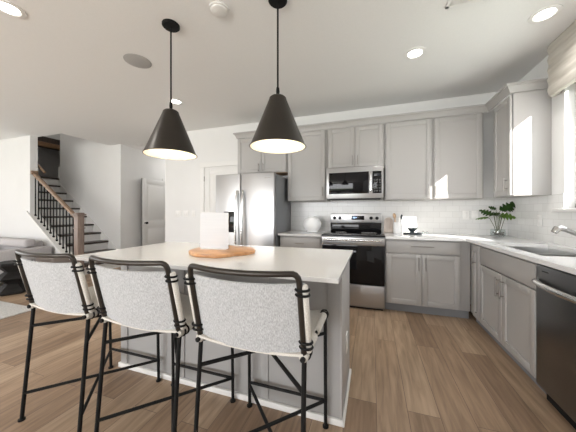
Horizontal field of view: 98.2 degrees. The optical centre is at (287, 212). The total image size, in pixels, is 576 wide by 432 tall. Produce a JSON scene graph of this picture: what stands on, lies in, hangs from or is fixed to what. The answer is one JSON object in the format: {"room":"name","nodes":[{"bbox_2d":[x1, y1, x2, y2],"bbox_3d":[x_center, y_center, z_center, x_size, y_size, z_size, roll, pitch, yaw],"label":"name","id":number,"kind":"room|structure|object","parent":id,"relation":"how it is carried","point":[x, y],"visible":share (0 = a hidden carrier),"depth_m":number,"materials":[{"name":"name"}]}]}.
{"room":"kitchen","nodes":[
{"label":"kitchen","id":0,"kind":"room"},
{"bbox_2d":[0,135,58,252],"bbox_3d":[-5.893,-0.167,5.284,4.200,2.740,0.120,0,0,19],"label":"wall","id":1,"kind":"structure","parent":0,"point":[18,155],"depth_m":5.08,"materials":[{"name":"paint"}]},
{"bbox_2d":[26,211,71,253],"bbox_3d":[-4.544,0.485,4.824,1.350,1.035,0.170,0,0,19],"label":"trim","id":2,"kind":"structure","parent":1,"relation":"attached to","point":[33,218],"depth_m":4.83,"materials":[{"name":"white wood"}]},
{"bbox_2d":[38,134,59,177],"bbox_3d":[-6.482,-1.397,6.654,1.650,5.200,2.100,0,0,19],"label":"wall","id":3,"kind":"structure","parent":0,"point":[48,159],"depth_m":7.32,"materials":[{"name":"paint"}]},
{"bbox_2d":[38,136,59,150],"bbox_3d":[-6.785,-1.867,6.693,0.790,0.260,1.960,0,0,19],"label":"wood beam","id":4,"kind":"structure","parent":3,"relation":"attached to","point":[43,142],"depth_m":6.67,"materials":[{"name":"brown wood"}]},
{"bbox_2d":[60,133,116,247],"bbox_3d":[-4.790,-1.397,6.021,1.960,5.200,0.120,0,0,19],"label":"wall","id":5,"kind":"structure","parent":0,"point":[88,169],"depth_m":5.90,"materials":[{"name":"paint"}]},
{"bbox_2d":[117,144,164,248],"bbox_3d":[-3.353,-0.167,7.029,0.120,2.740,2.950,0,0,19],"label":"wall","id":6,"kind":"structure","parent":0,"point":[133,165],"depth_m":5.87,"materials":[{"name":"paint"}]},
{"bbox_2d":[141,178,164,245],"bbox_3d":[-3.300,0.143,6.826,0.138,2.120,1.702,0,0,12],"label":"door","id":7,"kind":"structure","parent":6,"relation":"in","point":[152,191],"depth_m":6.27,"materials":[{"name":"white wood"}]},
{"bbox_2d":[0,0,575,149],"bbox_3d":[-3.201,-1.687,2.626,11.000,0.300,11.200,0,0,19],"label":"ceiling","id":8,"kind":"structure","parent":0,"point":[64,70],"depth_m":2.46,"materials":[{"name":"paint"}]},
{"bbox_2d":[0,0,26,18],"bbox_3d":[-2.103,-1.532,1.876,0.190,0.009,0.190,0,0,19],"label":"recessed light","id":9,"kind":"object","parent":8,"relation":"in","point":[8,8],"visible":1,"depth_m":1.89,"materials":[{"name":"white"}]},
{"bbox_2d":[123,54,151,68],"bbox_3d":[-1.527,-1.535,2.536,0.250,0.004,0.250,0,0,19],"label":"ceiling speaker","id":10,"kind":"object","parent":8,"relation":"attached to","point":[135,60],"visible":1,"depth_m":2.53,"materials":[{"name":"grey plastic"}]},
{"bbox_2d":[133,143,146,146],"bbox_3d":[-3.286,-1.533,5.662,0.360,0.008,0.200,0,0,19],"label":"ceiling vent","id":11,"kind":"object","parent":8,"relation":"in","point":[141,144],"visible":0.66,"depth_m":5.62,"materials":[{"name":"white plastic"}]},
{"bbox_2d":[142,19,196,159],"bbox_3d":[-0.960,-1.004,2.044,0.408,1.066,0.408,0,0,19],"label":"pendant light","id":12,"kind":"object","parent":8,"relation":"hanging from","point":[169,139],"visible":1,"depth_m":1.98,"materials":[{"name":"black metal"}]},
{"bbox_2d":[168,98,182,104],"bbox_3d":[-1.551,-1.532,3.452,0.190,0.009,0.190,0,0,19],"label":"recessed light","id":13,"kind":"object","parent":8,"relation":"in","point":[174,101],"visible":0.86,"depth_m":3.44,"materials":[{"name":"white"}]},
{"bbox_2d":[209,1,228,17],"bbox_3d":[-0.522,-1.526,1.886,0.144,0.022,0.144,0,0,19],"label":"smoke detector","id":14,"kind":"object","parent":8,"relation":"attached to","point":[218,9],"visible":1,"depth_m":1.87,"materials":[{"name":"white plastic"}]},
{"bbox_2d":[249,0,305,153],"bbox_3d":[-0.074,-1.004,1.799,0.408,1.066,0.408,0,0,19],"label":"pendant light","id":15,"kind":"object","parent":8,"relation":"hanging from","point":[277,131],"visible":1,"depth_m":1.72,"materials":[{"name":"black metal"}]},
{"bbox_2d":[404,47,425,59],"bbox_3d":[1.225,-1.532,2.406,0.190,0.009,0.190,0,0,19],"label":"recessed light","id":16,"kind":"object","parent":8,"relation":"in","point":[417,52],"visible":1,"depth_m":2.40,"materials":[{"name":"white"}]},
{"bbox_2d":[445,0,483,8],"bbox_3d":[1.286,-1.533,1.773,0.260,0.008,0.130,0,0,19],"label":"ceiling vent","id":17,"kind":"object","parent":8,"relation":"in","point":[451,3],"visible":1,"depth_m":1.82,"materials":[{"name":"white plastic"}]},
{"bbox_2d":[528,4,562,23],"bbox_3d":[1.989,-1.532,1.932,0.190,0.009,0.190,0,0,19],"label":"recessed light","id":18,"kind":"object","parent":8,"relation":"in","point":[546,13],"visible":1,"depth_m":1.93,"materials":[{"name":"white plastic"}]},
{"bbox_2d":[0,267,575,431],"bbox_3d":[-3.201,1.263,2.626,11.000,0.120,11.200,0,0,19],"label":"floor","id":19,"kind":"structure","parent":0,"point":[411,371],"depth_m":1.71,"materials":[{"name":"brown wood"}]},
{"bbox_2d":[0,259,32,295],"bbox_3d":[-4.146,0.972,3.767,0.450,0.462,0.390,0,0,19],"label":"side table","id":20,"kind":"object","parent":19,"relation":"on","point":[11,277],"visible":0.65,"depth_m":3.66,"materials":[{"name":"black wood"}]},
{"bbox_2d":[0,301,36,319],"bbox_3d":[-5.298,1.196,2.635,3.820,0.014,2.280,0,0,19],"label":"rug","id":21,"kind":"object","parent":19,"relation":"on","point":[7,309],"visible":1,"depth_m":3.06,"materials":[{"name":"white fabric"}]},
{"bbox_2d":[0,237,51,282],"bbox_3d":[-5.756,0.841,4.626,2.560,0.725,0.920,0,0,19],"label":"sofa","id":22,"kind":"object","parent":19,"relation":"on","point":[8,246],"visible":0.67,"depth_m":4.45,"materials":[{"name":"fabric"}]},
{"bbox_2d":[0,237,35,247],"bbox_3d":[-5.143,0.550,4.638,1.155,0.145,0.175,0,0,19],"label":"cushion","id":23,"kind":"object","parent":22,"relation":"on","point":[7,242],"depth_m":4.48,"materials":[{"name":"fabric"}]},
{"bbox_2d":[36,257,70,262],"bbox_3d":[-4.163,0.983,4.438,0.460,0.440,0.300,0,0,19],"label":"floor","id":24,"kind":"structure","parent":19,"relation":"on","point":[48,260],"depth_m":4.31,"materials":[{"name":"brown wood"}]},
{"bbox_2d":[30,171,85,268],"bbox_3d":[-4.458,0.183,4.795,1.453,2.039,0.156,0,0,19],"label":"stair railing","id":25,"kind":"object","parent":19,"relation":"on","point":[78,227],"visible":0.88,"depth_m":4.72,"materials":[{"name":"brown wood"}]},
{"bbox_2d":[39,166,120,274],"bbox_3d":[-4.949,0.023,5.533,2.443,2.360,0.904,0,0,19],"label":"staircase","id":26,"kind":"structure","parent":19,"relation":"on","point":[95,240],"depth_m":5.66,"materials":[{"name":"white wood"}]},
{"bbox_2d":[13,249,160,431],"bbox_3d":[-1.241,0.705,1.583,0.551,0.995,0.613,0,0,19],"label":"bar stool","id":27,"kind":"object","parent":19,"relation":"on","point":[60,288],"visible":0.78,"depth_m":1.36,"materials":[{"name":"grey fabric"}]},
{"bbox_2d":[86,255,235,431],"bbox_3d":[-0.668,0.705,1.390,0.551,0.995,0.613,0,0,19],"label":"bar stool","id":28,"kind":"object","parent":19,"relation":"on","point":[141,300],"visible":0.85,"depth_m":1.17,"materials":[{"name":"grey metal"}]},
{"bbox_2d":[118,260,350,427],"bbox_3d":[-0.425,0.755,1.905,1.730,0.896,0.503,0,0,19],"label":"kitchen island","id":29,"kind":"object","parent":19,"relation":"on","point":[335,298],"visible":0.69,"depth_m":1.56,"materials":[{"name":"grey wood"}]},
{"bbox_2d":[69,242,352,283],"bbox_3d":[-0.466,0.296,1.754,1.731,0.022,0.865,0,0,19],"label":"island countertop","id":30,"kind":"structure","parent":29,"relation":"on","point":[312,264],"depth_m":1.54,"materials":[{"name":"white stone"}]},
{"bbox_2d":[189,245,254,257],"bbox_3d":[-0.466,0.274,1.772,0.468,0.022,0.431,0,0,19],"label":"serving board","id":31,"kind":"object","parent":30,"relation":"on","point":[232,251],"visible":0.88,"depth_m":1.66,"materials":[{"name":"orange wood"}]},
{"bbox_2d":[200,213,228,249],"bbox_3d":[-0.530,0.132,1.800,0.210,0.262,0.060,0,0,7],"label":"sign holder","id":32,"kind":"object","parent":31,"relation":"on","point":[214,227],"visible":1,"depth_m":1.79,"materials":[{"name":"paper"}]},
{"bbox_2d":[346,331,347,352],"bbox_3d":[0.383,0.846,1.629,0.006,0.115,0.070,0,0,19],"label":"outlet","id":33,"kind":"object","parent":29,"relation":"attached to","point":[346,331],"depth_m":1.62,"materials":[{"name":"white plastic"}]},
{"bbox_2d":[216,172,290,246],"bbox_3d":[-0.521,0.327,3.808,0.925,1.752,0.808,0,0,19],"label":"refrigerator","id":34,"kind":"object","parent":19,"relation":"on","point":[258,207],"visible":0.61,"depth_m":3.48,"materials":[{"name":"grey metal"}]},
{"bbox_2d":[183,263,328,431],"bbox_3d":[-0.106,0.705,1.201,0.551,0.995,0.613,0,0,19],"label":"bar stool","id":35,"kind":"object","parent":19,"relation":"on","point":[274,320],"visible":1,"depth_m":0.98,"materials":[{"name":"white fabric"}]},
{"bbox_2d":[280,236,321,248],"bbox_3d":[0.255,0.760,3.651,0.596,0.886,0.646,0,0,19],"label":"base cabinet","id":36,"kind":"object","parent":19,"relation":"on","point":[285,241],"visible":0.15,"depth_m":3.38,"materials":[{"name":"grey wood"}]},
{"bbox_2d":[278,230,327,236],"bbox_3d":[0.250,0.303,3.649,0.612,0.028,0.639,0,0,19],"label":"countertop","id":37,"kind":"structure","parent":36,"relation":"on","point":[292,232],"depth_m":3.43,"materials":[{"name":"white stone"}]},
{"bbox_2d":[303,216,320,232],"bbox_3d":[0.355,0.171,3.643,0.263,0.236,0.263,0,0,30],"label":"vase","id":38,"kind":"object","parent":37,"relation":"on","point":[311,224],"visible":1,"depth_m":3.55,"materials":[{"name":"white ceramic"}]},
{"bbox_2d":[322,213,384,310],"bbox_3d":[0.895,0.608,3.391,0.766,1.190,0.710,0,0,19],"label":"range","id":39,"kind":"object","parent":19,"relation":"on","point":[361,233],"visible":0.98,"depth_m":3.09,"materials":[{"name":"grey metal"}]},
{"bbox_2d":[322,231,384,236],"bbox_3d":[0.894,0.289,3.390,0.766,0.018,0.585,0,0,19],"label":"cooktop","id":40,"kind":"object","parent":39,"relation":"in","point":[330,233],"depth_m":3.22,"materials":[{"name":"grey"}]},
{"bbox_2d":[385,239,469,318],"bbox_3d":[1.694,0.760,3.167,0.885,0.886,0.646,0,0,19],"label":"base cabinet","id":41,"kind":"object","parent":19,"relation":"on","point":[432,277],"visible":0.96,"depth_m":2.89,"materials":[{"name":"grey wood"}]},
{"bbox_2d":[383,232,575,274],"bbox_3d":[1.599,0.303,1.969,1.465,0.028,2.961,0,0,19],"label":"countertop","id":42,"kind":"structure","parent":41,"relation":"on","point":[499,243],"depth_m":2.32,"materials":[{"name":"white stone"}]},
{"bbox_2d":[384,218,392,232],"bbox_3d":[1.431,0.180,3.548,0.124,0.216,0.054,0,0,19],"label":"cutting board","id":43,"kind":"object","parent":42,"relation":"on","point":[388,222],"visible":1,"depth_m":3.54,"materials":[{"name":"beige wood"}]},
{"bbox_2d":[393,222,401,233],"bbox_3d":[1.521,0.211,3.456,0.112,0.155,0.112,0,0,19],"label":"utensil crock","id":44,"kind":"object","parent":42,"relation":"on","point":[397,226],"visible":0.98,"depth_m":3.41,"materials":[{"name":"white ceramic"}]},
{"bbox_2d":[403,232,421,234],"bbox_3d":[1.658,0.278,3.331,0.210,0.021,0.130,0,0,19],"label":"slate board","id":45,"kind":"object","parent":42,"relation":"on","point":[415,233],"visible":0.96,"depth_m":3.28,"materials":[{"name":"grey"}]},
{"bbox_2d":[407,228,416,232],"bbox_3d":[1.658,0.235,3.331,0.120,0.062,0.120,0,0,19],"label":"bowl","id":46,"kind":"object","parent":45,"relation":"on","point":[412,230],"visible":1,"depth_m":3.30,"materials":[{"name":"black ceramic"}]},
{"bbox_2d":[477,201,515,234],"bbox_3d":[2.550,0.063,3.011,0.518,0.450,0.181,0,0,19],"label":"potted plant","id":47,"kind":"object","parent":42,"relation":"on","point":[509,206],"visible":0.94,"depth_m":3.02,"materials":[{"name":"green plant"}]},
{"bbox_2d":[506,246,575,256],"bbox_3d":[2.026,0.408,1.962,0.428,0.180,0.758,0,0,19],"label":"sink","id":48,"kind":"object","parent":42,"relation":"in","point":[542,251],"visible":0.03,"depth_m":2.22,"materials":[{"name":"silver metal"}]},
{"bbox_2d":[551,225,575,235],"bbox_3d":[2.163,0.193,1.897,0.281,0.192,0.120,0,0,19],"label":"faucet","id":49,"kind":"object","parent":42,"relation":"on","point":[556,229],"visible":1,"depth_m":1.88,"materials":[{"name":"silver metal"}]},
{"bbox_2d":[471,243,515,332],"bbox_3d":[2.234,0.760,2.546,0.646,0.886,0.297,0,0,19],"label":"base cabinet","id":50,"kind":"object","parent":19,"relation":"on","point":[475,249],"visible":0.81,"depth_m":2.60,"materials":[{"name":"grey wood"}]},
{"bbox_2d":[480,246,546,394],"bbox_3d":[2.040,0.766,1.972,0.646,0.874,0.908,0,0,19],"label":"base cabinet","id":51,"kind":"object","parent":19,"relation":"on","point":[507,289],"visible":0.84,"depth_m":1.95,"materials":[{"name":"grey wood"}]},
{"bbox_2d":[532,264,575,429],"bbox_3d":[1.769,0.767,1.262,0.669,0.872,0.596,0,0,19],"label":"dishwasher","id":52,"kind":"object","parent":19,"relation":"on","point":[555,288],"visible":1,"depth_m":1.45,"materials":[{"name":"grey metal"}]},
{"bbox_2d":[165,92,507,303],"bbox_3d":[0.211,-0.167,4.093,5.470,2.740,0.160,0,0,19],"label":"wall","id":53,"kind":"structure","parent":0,"point":[182,177],"depth_m":4.50,"materials":[{"name":"paint"}]},
{"bbox_2d":[200,160,237,212],"bbox_3d":[-1.148,0.143,4.467,0.995,2.120,0.044,0,0,19],"label":"door","id":54,"kind":"structure","parent":53,"relation":"in","point":[208,174],"depth_m":4.54,"materials":[{"name":"white wood"}]},
{"bbox_2d":[238,137,287,175],"bbox_3d":[-0.371,-0.897,4.009,0.850,0.579,0.370,0,0,19],"label":"upper cabinet","id":55,"kind":"object","parent":53,"relation":"attached to","point":[249,160],"visible":0.67,"depth_m":3.90,"materials":[{"name":"grey wood"}]},
{"bbox_2d":[233,78,547,138],"bbox_3d":[0.863,-1.230,3.321,3.795,0.083,0.538,0,0,24],"label":"crown molding","id":56,"kind":"structure","parent":55,"relation":"on","point":[537,84],"depth_m":3.11,"materials":[{"name":"grey wood"}]},
{"bbox_2d":[288,130,329,201],"bbox_3d":[0.317,-0.678,3.777,0.595,1.018,0.370,0,0,19],"label":"upper cabinet","id":57,"kind":"object","parent":53,"relation":"attached to","point":[307,167],"visible":0.8,"depth_m":3.63,"materials":[{"name":"grey wood"}]},
{"bbox_2d":[326,165,382,199],"bbox_3d":[0.940,-0.398,3.511,0.740,0.429,0.457,0,0,19],"label":"microwave","id":58,"kind":"object","parent":53,"relation":"attached to","point":[363,182],"visible":1,"depth_m":3.34,"materials":[{"name":"grey metal"}]},
{"bbox_2d":[327,123,383,168],"bbox_3d":[0.963,-0.903,3.559,0.760,0.568,0.370,0,0,19],"label":"upper cabinet","id":59,"kind":"object","parent":53,"relation":"attached to","point":[357,146],"visible":0.9,"depth_m":3.41,"materials":[{"name":"grey wood"}]},
{"bbox_2d":[291,197,507,234],"bbox_3d":[1.412,0.048,3.600,2.861,0.490,0.008,0,0,19],"label":"backsplash","id":60,"kind":"structure","parent":53,"relation":"attached to","point":[432,216],"depth_m":3.45,"materials":[{"name":"white tile"}]},
{"bbox_2d":[384,113,482,200],"bbox_3d":[1.846,-0.678,3.262,1.096,1.018,0.370,0,0,19],"label":"upper cabinet","id":61,"kind":"object","parent":53,"relation":"attached to","point":[441,158],"visible":0.99,"depth_m":3.11,"materials":[{"name":"grey wood"}]},
{"bbox_2d":[463,211,468,218],"bbox_3d":[2.337,0.033,3.278,0.072,0.115,0.009,0,0,19],"label":"outlet","id":62,"kind":"object","parent":53,"relation":"attached to","point":[465,213],"visible":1,"depth_m":3.27,"materials":[{"name":"white plastic"}]},
{"bbox_2d":[471,211,477,218],"bbox_3d":[2.432,0.033,3.246,0.072,0.115,0.009,0,0,19],"label":"outlet","id":63,"kind":"object","parent":53,"relation":"attached to","point":[474,214],"visible":0.96,"depth_m":3.25,"materials":[{"name":"white plastic"}]},
{"bbox_2d":[508,56,574,208],"bbox_3d":[1.601,-0.167,-0.597,0.160,2.740,8.160,0,0,19],"label":"wall","id":64,"kind":"structure","parent":0,"point":[563,104],"depth_m":2.25,"materials":[{"name":"paint"}]},
{"bbox_2d":[494,89,551,197],"bbox_3d":[2.420,-0.678,2.645,0.356,1.018,0.430,0,0,19],"label":"upper cabinet","id":65,"kind":"object","parent":64,"relation":"attached to","point":[523,120],"visible":0.98,"depth_m":2.46,"materials":[{"name":"grey wood"}]},
{"bbox_2d":[537,215,541,225],"bbox_3d":[2.558,0.083,2.534,0.009,0.115,0.072,0,0,19],"label":"outlet","id":66,"kind":"object","parent":64,"relation":"attached to","point":[539,217],"visible":1,"depth_m":2.53,"materials":[{"name":"white plastic"}]},
{"bbox_2d":[508,194,575,246],"bbox_3d":[2.294,0.062,1.724,0.008,0.462,3.000,0,0,19],"label":"backsplash","id":67,"kind":"structure","parent":64,"relation":"attached to","point":[526,211],"depth_m":2.50,"materials":[{"name":"white tile"}]},
{"bbox_2d":[547,20,575,96],"bbox_3d":[2.190,-1.296,1.559,0.099,0.474,1.522,0,0,19],"label":"roman shade","id":68,"kind":"object","parent":64,"relation":"attached to","point":[561,61],"visible":1,"depth_m":2.12,"materials":[{"name":"fabric"}]},
{"bbox_2d":[551,82,575,211],"bbox_3d":[2.311,-0.611,1.628,0.175,1.212,1.430,0,0,19],"label":"window","id":69,"kind":"structure","parent":64,"relation":"in","point":[552,210],"depth_m":2.20,"materials":[{"name":"white"}]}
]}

